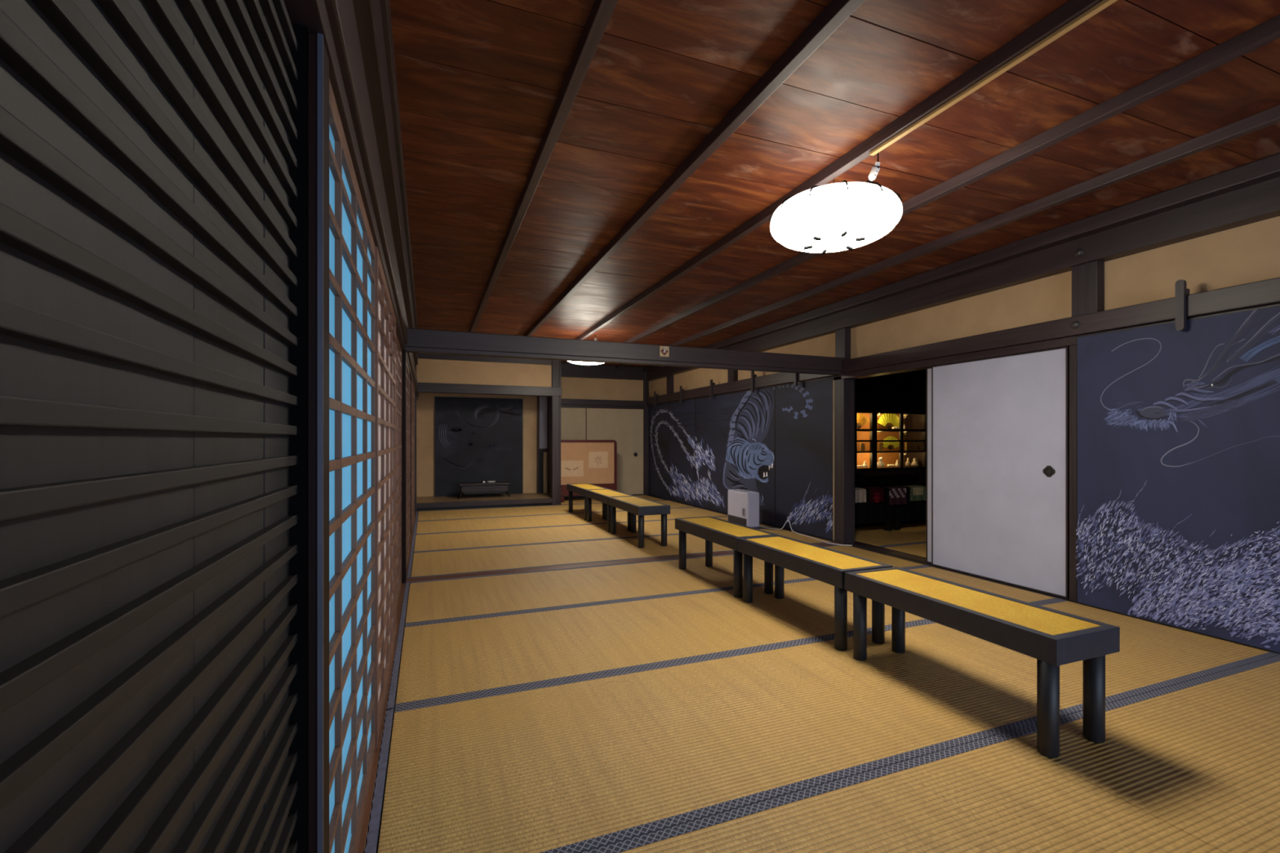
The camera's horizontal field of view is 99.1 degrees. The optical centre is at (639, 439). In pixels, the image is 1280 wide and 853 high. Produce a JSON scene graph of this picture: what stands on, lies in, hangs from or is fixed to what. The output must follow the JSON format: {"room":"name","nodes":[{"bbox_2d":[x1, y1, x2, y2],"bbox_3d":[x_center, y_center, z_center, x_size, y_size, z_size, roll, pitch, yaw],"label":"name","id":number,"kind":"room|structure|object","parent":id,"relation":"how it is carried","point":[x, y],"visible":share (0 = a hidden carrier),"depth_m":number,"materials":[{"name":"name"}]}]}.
{"room":"japanese tatami room","nodes":[
{"label":"japanese tatami room","id":0,"kind":"room"},
{"bbox_2d":[283,0,418,852],"bbox_3d":[-1.474,-0.131,3.173,0.184,2.488,12.442,0,0,-21],"label":"wall","id":1,"kind":"structure","parent":0,"point":[352,30],"depth_m":1.64,"materials":[{"name":"paint"}]},
{"bbox_2d":[0,0,297,852],"bbox_3d":[0.106,0.199,-0.882,0.062,1.703,3.738,0,0,-21],"label":"shutter","id":2,"kind":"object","parent":1,"relation":"in","point":[147,156],"depth_m":0.41,"materials":[{"name":"black paint"}]},
{"bbox_2d":[289,22,328,852],"bbox_3d":[-0.595,0.222,0.879,0.158,1.761,0.081,0,0,-21],"label":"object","id":3,"kind":"structure","parent":1,"relation":"attached to","point":[311,60],"depth_m":0.88,"materials":[{"name":"wood"}]},
{"bbox_2d":[328,77,375,852],"bbox_3d":[-0.722,0.199,1.384,0.014,1.703,1.034,0,0,-21],"label":"window","id":4,"kind":"structure","parent":1,"relation":"in","point":[352,247],"depth_m":1.32,"materials":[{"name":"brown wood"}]},
{"bbox_2d":[375,246,395,750],"bbox_3d":[-1.108,0.199,2.394,0.014,1.703,1.181,0,0,-21],"label":"window","id":5,"kind":"structure","parent":1,"relation":"in","point":[385,318],"depth_m":2.15,"materials":[{"name":"brown wood"}]},
{"bbox_2d":[395,333,401,611],"bbox_3d":[-1.540,0.199,3.451,0.014,1.703,1.166,0,0,-21],"label":"window","id":6,"kind":"structure","parent":1,"relation":"in","point":[398,351],"depth_m":3.70,"materials":[{"name":"brown wood"}]},
{"bbox_2d":[406,360,409,566],"bbox_3d":[-1.976,0.199,4.622,0.014,1.703,1.082,0,0,-21],"label":"window","id":7,"kind":"structure","parent":1,"relation":"in","point":[407,366],"depth_m":4.85,"materials":[{"name":"brown wood"}]},
{"bbox_2d":[409,380,410,535],"bbox_3d":[-2.374,0.199,5.594,0.014,1.703,1.082,0,0,-21],"label":"window","id":8,"kind":"structure","parent":1,"relation":"in","point":[410,380],"depth_m":6.06,"materials":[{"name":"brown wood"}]},
{"bbox_2d":[411,381,414,533],"bbox_3d":[-2.733,0.199,6.570,0.014,1.703,1.060,0,0,-21],"label":"window","id":9,"kind":"structure","parent":1,"relation":"in","point":[412,386],"depth_m":6.33,"materials":[{"name":"brown wood"}]},
{"bbox_2d":[416,352,649,505],"bbox_3d":[-1.602,-0.110,9.269,4.368,2.530,1.155,0,0,-21],"label":"wall","id":10,"kind":"structure","parent":0,"point":[599,386],"depth_m":9.03,"materials":[{"name":"paint"}]},
{"bbox_2d":[434,396,523,496],"bbox_3d":[-2.736,0.116,9.333,1.451,1.659,0.025,0,0,-21],"label":"painting","id":11,"kind":"object","parent":10,"relation":"attached to","point":[477,439],"visible":1,"depth_m":9.31,"materials":[{"name":"paper"}]},
{"bbox_2d":[414,493,551,511],"bbox_3d":[-2.487,1.022,8.888,2.168,0.162,1.055,0,0,-21],"label":"trim","id":12,"kind":"structure","parent":10,"relation":"attached to","point":[501,500],"depth_m":8.55,"materials":[{"name":"brown wood"}]},
{"bbox_2d":[457,481,510,498],"bbox_3d":[-2.556,0.829,8.954,0.830,0.240,0.315,0,0,-21],"label":"display stand","id":13,"kind":"object","parent":12,"relation":"on","point":[468,488],"visible":1,"depth_m":8.84,"materials":[{"name":"black paint"}]},
{"bbox_2d":[560,407,586,497],"bbox_3d":[-1.304,0.229,9.894,0.682,1.635,0.024,0,0,-21],"label":"door","id":14,"kind":"structure","parent":10,"relation":"in","point":[573,420],"depth_m":9.92,"materials":[{"name":"paper"}]},
{"bbox_2d":[586,407,644,494],"bbox_3d":[-0.459,0.229,10.203,1.139,1.635,0.029,0,0,-21],"label":"door","id":15,"kind":"structure","parent":10,"relation":"in","point":[625,426],"depth_m":10.27,"materials":[{"name":"paper"}]},
{"bbox_2d":[653,391,657,406],"bbox_3d":[0.290,-0.738,9.938,0.063,0.278,0.038,0,0,-21],"label":"hook","id":16,"kind":"object","parent":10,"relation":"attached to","point":[655,393],"visible":0.99,"depth_m":9.92,"materials":[{"name":"black metal"}]},
{"bbox_2d":[537,360,560,505],"bbox_3d":[-1.563,-0.137,9.301,0.218,2.478,0.956,0,0,-21],"label":"wall","id":17,"kind":"structure","parent":0,"point":[544,455],"depth_m":9.65,"materials":[{"name":"brown wood"}]},
{"bbox_2d":[376,494,1278,852],"bbox_3d":[2.051,1.153,4.573,8.190,0.213,12.705,0,0,-21],"label":"floor","id":18,"kind":"structure","parent":0,"point":[898,554],"depth_m":4.61,"materials":[{"name":"brown wood"}]},
{"bbox_2d":[364,708,393,852],"bbox_3d":[-0.053,1.059,-0.238,0.028,0.025,5.056,0,0,-21],"label":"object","id":19,"kind":"object","parent":18,"relation":"on","point":[372,837],"visible":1,"depth_m":1.64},
{"bbox_2d":[386,582,409,712],"bbox_3d":[-1.342,1.059,3.072,0.028,0.025,2.016,0,0,-21],"label":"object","id":20,"kind":"object","parent":18,"relation":"on","point":[392,697],"visible":1,"depth_m":2.65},
{"bbox_2d":[406,511,418,578],"bbox_3d":[-2.501,1.059,6.052,0.028,0.025,4.126,0,0,-21],"label":"cloth","id":21,"kind":"object","parent":18,"relation":"on","point":[409,571],"visible":0.99,"depth_m":5.20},
{"bbox_2d":[417,505,568,520],"bbox_3d":[-2.117,1.078,7.880,2.007,0.059,1.058,0,0,-21],"label":"mat","id":22,"kind":"object","parent":18,"relation":"on","point":[431,515],"visible":0.77,"depth_m":7.81,"materials":[{"name":"fabric"}]},
{"bbox_2d":[416,513,589,534],"bbox_3d":[-1.734,1.078,6.897,2.007,0.059,1.048,0,0,-21],"label":"mat","id":23,"kind":"object","parent":18,"relation":"on","point":[565,519],"visible":0.75,"depth_m":6.82,"materials":[{"name":"wicker"}]},
{"bbox_2d":[413,524,616,551],"bbox_3d":[-1.357,1.078,5.928,2.007,0.059,1.026,0,0,-21],"label":"mat","id":24,"kind":"object","parent":18,"relation":"on","point":[517,536],"visible":0.73,"depth_m":5.86,"materials":[{"name":"wicker"}]},
{"bbox_2d":[410,537,654,577],"bbox_3d":[-0.986,1.078,4.972,2.007,0.059,1.019,0,0,-21],"label":"mat","id":25,"kind":"object","parent":18,"relation":"on","point":[463,561],"visible":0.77,"depth_m":4.91,"materials":[{"name":"wicker"}]},
{"bbox_2d":[404,560,716,625],"bbox_3d":[-0.575,1.078,3.918,2.007,0.059,0.999,0,0,-21],"label":"mat","id":26,"kind":"object","parent":18,"relation":"on","point":[454,598],"visible":0.66,"depth_m":3.82,"materials":[{"name":"wicker"}]},
{"bbox_2d":[395,589,813,707],"bbox_3d":[-0.208,1.078,2.974,2.007,0.059,1.021,0,0,-21],"label":"mat","id":27,"kind":"object","parent":18,"relation":"on","point":[452,659],"visible":0.69,"depth_m":2.83,"materials":[{"name":"wicker"}]},
{"bbox_2d":[560,494,664,504],"bbox_3d":[-0.577,1.078,9.576,1.812,0.059,0.977,0,0,-21],"label":"mat","id":28,"kind":"object","parent":18,"relation":"on","point":[578,500],"visible":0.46,"depth_m":9.50,"materials":[{"name":"wicker"}]},
{"bbox_2d":[560,440,617,502],"bbox_3d":[-0.916,0.527,9.424,1.076,1.043,0.294,0,0,-21],"label":"screen","id":29,"kind":"object","parent":28,"relation":"on","point":[594,462],"visible":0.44,"depth_m":9.43,"materials":[{"name":"beige paper"}]},
{"bbox_2d":[555,500,693,513],"bbox_3d":[-0.252,1.078,8.606,1.990,0.059,1.058,0,0,-21],"label":"mat","id":30,"kind":"object","parent":18,"relation":"on","point":[577,508],"visible":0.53,"depth_m":8.57,"materials":[{"name":"wicker"}]},
{"bbox_2d":[570,506,728,524],"bbox_3d":[0.131,1.078,7.622,1.990,0.059,1.048,0,0,-21],"label":"mat","id":31,"kind":"object","parent":18,"relation":"on","point":[678,513],"visible":0.4,"depth_m":7.56,"materials":[{"name":"wicker"}]},
{"bbox_2d":[566,483,608,520],"bbox_3d":[-0.735,0.846,7.548,0.331,0.404,0.961,0,0,-21],"label":"bench","id":32,"kind":"object","parent":31,"relation":"on","point":[579,488],"visible":0.66,"depth_m":7.46,"materials":[{"name":"black paint"}]},
{"bbox_2d":[591,515,773,537],"bbox_3d":[0.508,1.078,6.654,1.990,0.059,1.026,0,0,-21],"label":"mat","id":33,"kind":"object","parent":18,"relation":"on","point":[651,527],"visible":0.31,"depth_m":6.45,"materials":[{"name":"wicker"}]},
{"bbox_2d":[584,488,635,532],"bbox_3d":[-0.383,0.846,6.642,0.331,0.404,0.961,0,0,-21],"label":"bench","id":34,"kind":"object","parent":33,"relation":"on","point":[602,495],"visible":0.77,"depth_m":6.55,"materials":[{"name":"black paint"}]},
{"bbox_2d":[728,488,759,528],"bbox_3d":[1.260,0.836,6.665,0.187,0.425,0.462,0,0,-21],"label":"heater","id":35,"kind":"object","parent":33,"relation":"on","point":[743,504],"visible":0.8,"depth_m":6.49,"materials":[{"name":"white plastic"}]},
{"bbox_2d":[728,514,746,525],"bbox_3d":[1.184,0.982,6.635,0.015,0.094,0.420,0,0,-21],"label":"grille","id":36,"kind":"object","parent":35,"relation":"attached to","point":[736,518],"depth_m":6.60,"materials":[{"name":"grey plastic"}]},
{"bbox_2d":[377,640,996,852],"bbox_3d":[0.157,1.078,2.037,2.007,0.059,0.984,0,0,-21],"label":"mat","id":37,"kind":"object","parent":18,"relation":"on","point":[582,764],"visible":0.84,"depth_m":1.86,"materials":[{"name":"wicker"}]},
{"bbox_2d":[617,527,832,557],"bbox_3d":[0.879,1.078,5.698,1.990,0.059,1.019,0,0,-21],"label":"mat","id":38,"kind":"object","parent":18,"relation":"on","point":[652,544],"visible":0.44,"depth_m":5.53,"materials":[{"name":"wicker"}]},
{"bbox_2d":[608,496,670,548],"bbox_3d":[-0.030,0.846,5.737,0.331,0.404,0.961,0,0,-21],"label":"bench","id":39,"kind":"object","parent":38,"relation":"on","point":[636,505],"visible":1,"depth_m":5.40,"materials":[{"name":"black paint"}]},
{"bbox_2d":[759,520,852,546],"bbox_3d":[1.762,0.987,5.949,0.162,0.125,1.340,0,0,-25],"label":"power cord","id":40,"kind":"object","parent":38,"relation":"on","point":[787,520],"visible":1,"depth_m":5.98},
{"bbox_2d":[661,544,926,589],"bbox_3d":[1.290,1.078,4.644,1.990,0.059,0.999,0,0,-21],"label":"mat","id":41,"kind":"object","parent":18,"relation":"on","point":[720,575],"visible":0.45,"depth_m":4.50,"materials":[{"name":"wicker"}]},
{"bbox_2d":[717,565,1061,639],"bbox_3d":[1.657,1.078,3.700,1.990,0.059,1.021,0,0,-21],"label":"mat","id":42,"kind":"object","parent":18,"relation":"on","point":[806,607],"visible":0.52,"depth_m":3.53,"materials":[{"name":"wicker"}]},
{"bbox_2d":[675,516,778,597],"bbox_3d":[0.613,0.846,4.084,0.331,0.404,0.961,0,0,-21],"label":"bench","id":43,"kind":"object","parent":42,"relation":"on","point":[725,533],"visible":0.82,"depth_m":3.90,"materials":[{"name":"black paint"}]},
{"bbox_2d":[854,391,926,483],"bbox_3d":[3.250,0.212,7.400,1.463,1.676,0.430,0,0,-21],"label":"display cabinet","id":44,"kind":"object","parent":18,"relation":"on","point":[910,409],"visible":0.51,"depth_m":7.34,"materials":[{"name":"black paint"}]},
{"bbox_2d":[859,443,864,451],"bbox_3d":[2.934,0.098,7.209,0.063,0.106,0.032,0,0,-21],"label":"name card","id":45,"kind":"object","parent":44,"relation":"on","point":[861,445],"visible":1,"depth_m":7.19,"materials":[{"name":"brown wood"}]},
{"bbox_2d":[857,413,869,428],"bbox_3d":[2.930,-0.247,7.287,0.339,0.212,0.012,0,0,-21],"label":"folding fan","id":46,"kind":"object","parent":44,"relation":"on","point":[862,419],"visible":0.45,"depth_m":7.30,"materials":[{"name":"orange paper"}]},
{"bbox_2d":[862,460,867,466],"bbox_3d":[2.969,0.320,7.206,0.071,0.085,0.069,0,0,-21],"label":"figurine","id":47,"kind":"object","parent":44,"relation":"in","point":[864,464],"visible":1,"depth_m":7.19,"materials":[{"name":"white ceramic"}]},
{"bbox_2d":[857,431,898,431],"bbox_3d":[3.251,-0.120,7.412,1.261,0.017,0.326,0,0,-21],"label":"shelf","id":48,"kind":"object","parent":44,"relation":"attached to","point":[857,431],"depth_m":7.39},
{"bbox_2d":[877,442,883,450],"bbox_3d":[3.224,0.094,7.322,0.067,0.114,0.032,0,0,-21],"label":"name card","id":49,"kind":"object","parent":44,"relation":"on","point":[880,445],"visible":1,"depth_m":7.31,"materials":[{"name":"brown wood"}]},
{"bbox_2d":[876,457,884,466],"bbox_3d":[3.217,0.297,7.303,0.109,0.131,0.106,0,0,-21],"label":"figurine","id":50,"kind":"object","parent":44,"relation":"in","point":[880,464],"visible":0.98,"depth_m":7.27,"materials":[{"name":"white ceramic"}]},
{"bbox_2d":[877,413,898,429],"bbox_3d":[3.420,-0.258,7.478,0.436,0.234,0.012,0,0,-21],"label":"folding fan","id":51,"kind":"object","parent":44,"relation":"on","point":[885,419],"visible":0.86,"depth_m":7.47,"materials":[{"name":"yellow paper"}]},
{"bbox_2d":[882,435,898,449],"bbox_3d":[3.436,0.046,7.484,0.351,0.187,0.012,0,0,-21],"label":"folding fan","id":52,"kind":"object","parent":44,"relation":"on","point":[895,444],"visible":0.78,"depth_m":7.48,"materials":[{"name":"yellow paper"}]},
{"bbox_2d":[904,442,911,450],"bbox_3d":[3.680,0.094,7.500,0.081,0.114,0.032,0,0,-21],"label":"name card","id":53,"kind":"object","parent":44,"relation":"on","point":[907,445],"visible":0.91,"depth_m":7.49,"materials":[{"name":"brown wood"}]},
{"bbox_2d":[905,457,911,466],"bbox_3d":[3.673,0.305,7.480,0.069,0.116,0.069,0,0,-21],"label":"figurine","id":54,"kind":"object","parent":44,"relation":"in","point":[908,463],"visible":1,"depth_m":7.46,"materials":[{"name":"white ceramic"}]},
{"bbox_2d":[911,457,918,466],"bbox_3d":[3.787,0.305,7.524,0.094,0.114,0.092,0,0,-21],"label":"figurine","id":55,"kind":"object","parent":44,"relation":"in","point":[914,463],"visible":1,"depth_m":7.50,"materials":[{"name":"white ceramic"}]},
{"bbox_2d":[854,522,926,546],"bbox_3d":[2.994,1.078,6.145,1.720,0.059,1.006,0,0,-21],"label":"mat","id":56,"kind":"object","parent":18,"relation":"on","point":[908,533],"visible":0.33,"depth_m":6.01,"materials":[{"name":"wicker"}]},
{"bbox_2d":[854,482,926,530],"bbox_3d":[2.927,0.800,6.491,1.806,0.497,0.420,0,0,-21],"label":"display table","id":57,"kind":"object","parent":56,"relation":"on","point":[891,516],"visible":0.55,"depth_m":6.27,"materials":[{"name":"black wood"}]},
{"bbox_2d":[854,487,866,502],"bbox_3d":[2.430,0.623,6.130,0.152,0.151,0.145,0,0,-21],"label":"hand towel","id":58,"kind":"object","parent":57,"relation":"hanging from","point":[860,493],"visible":0.9,"depth_m":6.07,"materials":[{"name":"fabric"}]},
{"bbox_2d":[863,487,884,502],"bbox_3d":[2.645,0.628,6.213,0.199,0.162,0.145,0,0,-21],"label":"hand towel","id":59,"kind":"object","parent":57,"relation":"hanging from","point":[877,495],"visible":1,"depth_m":6.15,"materials":[{"name":"fabric"}]},
{"bbox_2d":[882,485,906,505],"bbox_3d":[2.935,0.646,6.326,0.256,0.198,0.145,0,0,-21],"label":"hand towel","id":60,"kind":"object","parent":57,"relation":"hanging from","point":[896,495],"visible":1,"depth_m":6.26,"materials":[{"name":"fabric"}]},
{"bbox_2d":[902,484,926,501],"bbox_3d":[3.226,0.630,6.440,0.249,0.167,0.145,0,0,-21],"label":"hand towel","id":61,"kind":"object","parent":57,"relation":"hanging from","point":[918,493],"visible":1,"depth_m":6.38,"materials":[{"name":"fabric"}]},
{"bbox_2d":[580,734,1224,852],"bbox_3d":[0.518,1.078,1.108,2.007,0.059,1.004,0,0,-21],"label":"mat","id":62,"kind":"object","parent":18,"relation":"on","point":[992,794],"visible":1,"depth_m":1.51,"materials":[{"name":"wicker"}]},
{"bbox_2d":[881,542,926,557],"bbox_3d":[3.356,1.078,5.216,1.720,0.059,0.984,0,0,-21],"label":"mat","id":63,"kind":"object","parent":18,"relation":"on","point":[917,548],"visible":0.1,"depth_m":5.28,"materials":[{"name":"wicker"}]},
{"bbox_2d":[815,599,1279,734],"bbox_3d":[2.022,1.078,2.763,1.990,0.059,0.984,0,0,-21],"label":"mat","id":64,"kind":"object","parent":18,"relation":"on","point":[993,686],"visible":0.54,"depth_m":2.54,"materials":[{"name":"wicker"}]},
{"bbox_2d":[737,535,893,650],"bbox_3d":[0.966,0.846,3.179,0.331,0.404,0.961,0,0,-21],"label":"bench","id":65,"kind":"object","parent":64,"relation":"on","point":[828,566],"visible":0.95,"depth_m":2.98,"materials":[{"name":"black paint"}]},
{"bbox_2d":[998,655,1279,852],"bbox_3d":[2.384,1.078,1.834,1.990,0.059,1.004,0,0,-21],"label":"mat","id":66,"kind":"object","parent":18,"relation":"on","point":[1200,756],"visible":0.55,"depth_m":1.82,"materials":[{"name":"wicker"}]},
{"bbox_2d":[844,566,1119,758],"bbox_3d":[1.322,0.846,2.264,0.331,0.404,0.961,0,0,-21],"label":"bench","id":67,"kind":"object","parent":66,"relation":"on","point":[1055,638],"visible":1,"depth_m":1.95,"materials":[{"name":"black paint"}]},
{"bbox_2d":[379,0,1279,372],"bbox_3d":[2.029,-1.383,4.629,8.190,0.194,13.036,0,0,-21],"label":"ceiling","id":68,"kind":"structure","parent":0,"point":[612,171],"depth_m":2.50,"materials":[{"name":"brown wood"}]},
{"bbox_2d":[567,334,602,366],"bbox_3d":[-0.677,-1.134,7.038,0.642,0.346,0.643,0,0,-21],"label":"pendant lamp","id":69,"kind":"object","parent":68,"relation":"hanging from","point":[580,363],"visible":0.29,"depth_m":6.99,"materials":[{"name":"white"}]},
{"bbox_2d":[768,152,902,254],"bbox_3d":[0.983,-1.161,2.771,0.642,0.346,0.643,0,0,-21],"label":"pendant lamp","id":70,"kind":"object","parent":68,"relation":"hanging from","point":[844,215],"visible":1,"depth_m":2.58,"materials":[{"name":"white paper"}]},
{"bbox_2d":[869,0,1117,155],"bbox_3d":[1.913,-1.313,0.328,0.023,0.014,4.683,0,0,-21],"label":"trim","id":71,"kind":"structure","parent":68,"relation":"attached to","point":[1103,4],"depth_m":1.93,"materials":[{"name":"brown wood"}]},
{"bbox_2d":[854,368,926,393],"bbox_3d":[4.203,-0.121,5.298,3.570,2.552,5.691,0,0,-21],"label":"wall","id":72,"kind":"structure","parent":0,"point":[915,381],"depth_m":8.14,"materials":[{"name":"black paint"}]},
{"bbox_2d":[645,177,1279,601],"bbox_3d":[2.419,-0.110,4.688,0.197,2.530,12.442,0,0,-21],"label":"wall","id":73,"kind":"structure","parent":0,"point":[1225,247],"depth_m":3.73,"materials":[{"name":"paint"}]},
{"bbox_2d":[404,328,844,375],"bbox_3d":[0.141,-0.740,4.804,4.085,0.168,0.116,0,0,-21],"label":"beam","id":74,"kind":"structure","parent":73,"relation":"attached to","point":[419,340],"depth_m":4.58,"materials":[{"name":"brown wood"}]},
{"bbox_2d":[648,403,668,499],"bbox_3d":[0.341,0.202,9.963,0.023,1.689,0.924,0,0,-21],"label":"painted panel","id":75,"kind":"object","parent":73,"relation":"attached to","point":[658,415],"visible":1,"depth_m":9.95,"materials":[{"name":"grey paint"}]},
{"bbox_2d":[659,346,669,356],"bbox_3d":[0.211,-0.770,4.763,0.089,0.090,0.014,0,0,-21],"label":"plate","id":76,"kind":"object","parent":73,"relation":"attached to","point":[664,350],"visible":1,"depth_m":4.76,"materials":[{"name":"white ceramic"}]},
{"bbox_2d":[668,399,695,506],"bbox_3d":[0.694,0.202,9.056,0.023,1.689,1.013,0,0,-21],"label":"painted panel","id":77,"kind":"object","parent":73,"relation":"attached to","point":[682,416],"visible":1,"depth_m":9.02,"materials":[{"name":"grey paint"}]},
{"bbox_2d":[680,386,684,403],"bbox_3d":[0.686,-0.738,8.920,0.063,0.278,0.038,0,0,-21],"label":"hook","id":78,"kind":"object","parent":73,"relation":"attached to","point":[682,389],"visible":1,"depth_m":8.90,"materials":[{"name":"black metal"}]},
{"bbox_2d":[710,379,715,398],"bbox_3d":[1.059,-0.738,7.961,0.063,0.278,0.038,0,0,-21],"label":"hook","id":79,"kind":"object","parent":73,"relation":"attached to","point":[712,384],"visible":1,"depth_m":7.94,"materials":[{"name":"black metal"}]},
{"bbox_2d":[695,386,774,525],"bbox_3d":[1.262,0.199,7.595,0.023,1.696,2.111,0,0,-21],"label":"painted panel","id":80,"kind":"object","parent":73,"relation":"attached to","point":[735,432],"visible":1,"depth_m":7.47,"materials":[{"name":"grey paint"}]},
{"bbox_2d":[751,370,756,392],"bbox_3d":[1.451,-0.738,6.953,0.063,0.278,0.038,0,0,-21],"label":"hook","id":81,"kind":"object","parent":73,"relation":"attached to","point":[753,375],"visible":0.99,"depth_m":6.93,"materials":[{"name":"black metal"}]},
{"bbox_2d":[793,373,797,386],"bbox_3d":[1.767,-0.738,6.141,0.063,0.278,0.038,0,0,-21],"label":"hook","id":82,"kind":"object","parent":73,"relation":"attached to","point":[795,375],"visible":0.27,"depth_m":6.12,"materials":[{"name":"grey metal"}]},
{"bbox_2d":[774,377,835,540],"bbox_3d":[1.830,0.197,6.137,0.023,1.700,1.018,0,0,-21],"label":"painted panel","id":83,"kind":"object","parent":73,"relation":"attached to","point":[803,412],"visible":0.99,"depth_m":6.09,"materials":[{"name":"grey paint"}]},
{"bbox_2d":[926,366,931,563],"bbox_3d":[2.640,0.216,4.171,0.029,1.661,1.050,0,0,-21],"label":"door","id":84,"kind":"structure","parent":73,"relation":"in","point":[928,369],"depth_m":4.63,"materials":[{"name":"wood"}]},
{"bbox_2d":[931,346,1069,598],"bbox_3d":[2.631,0.216,4.078,0.029,1.661,1.040,0,0,-21],"label":"door","id":85,"kind":"structure","parent":73,"relation":"in","point":[1000,424],"depth_m":3.99,"materials":[{"name":"white paper"}]},
{"bbox_2d":[1075,305,1279,653],"bbox_3d":[3.025,0.194,2.961,0.026,1.709,1.181,0,0,-21],"label":"painted panel","id":86,"kind":"object","parent":73,"relation":"attached to","point":[1178,432],"visible":1,"depth_m":3.02,"materials":[{"name":"blue paint"}]},
{"bbox_2d":[1175,280,1189,330],"bbox_3d":[2.988,-0.738,3.005,0.063,0.278,0.038,0,0,-21],"label":"hook","id":87,"kind":"object","parent":73,"relation":"attached to","point":[1181,290],"visible":1,"depth_m":2.99,"materials":[{"name":"grey metal"}]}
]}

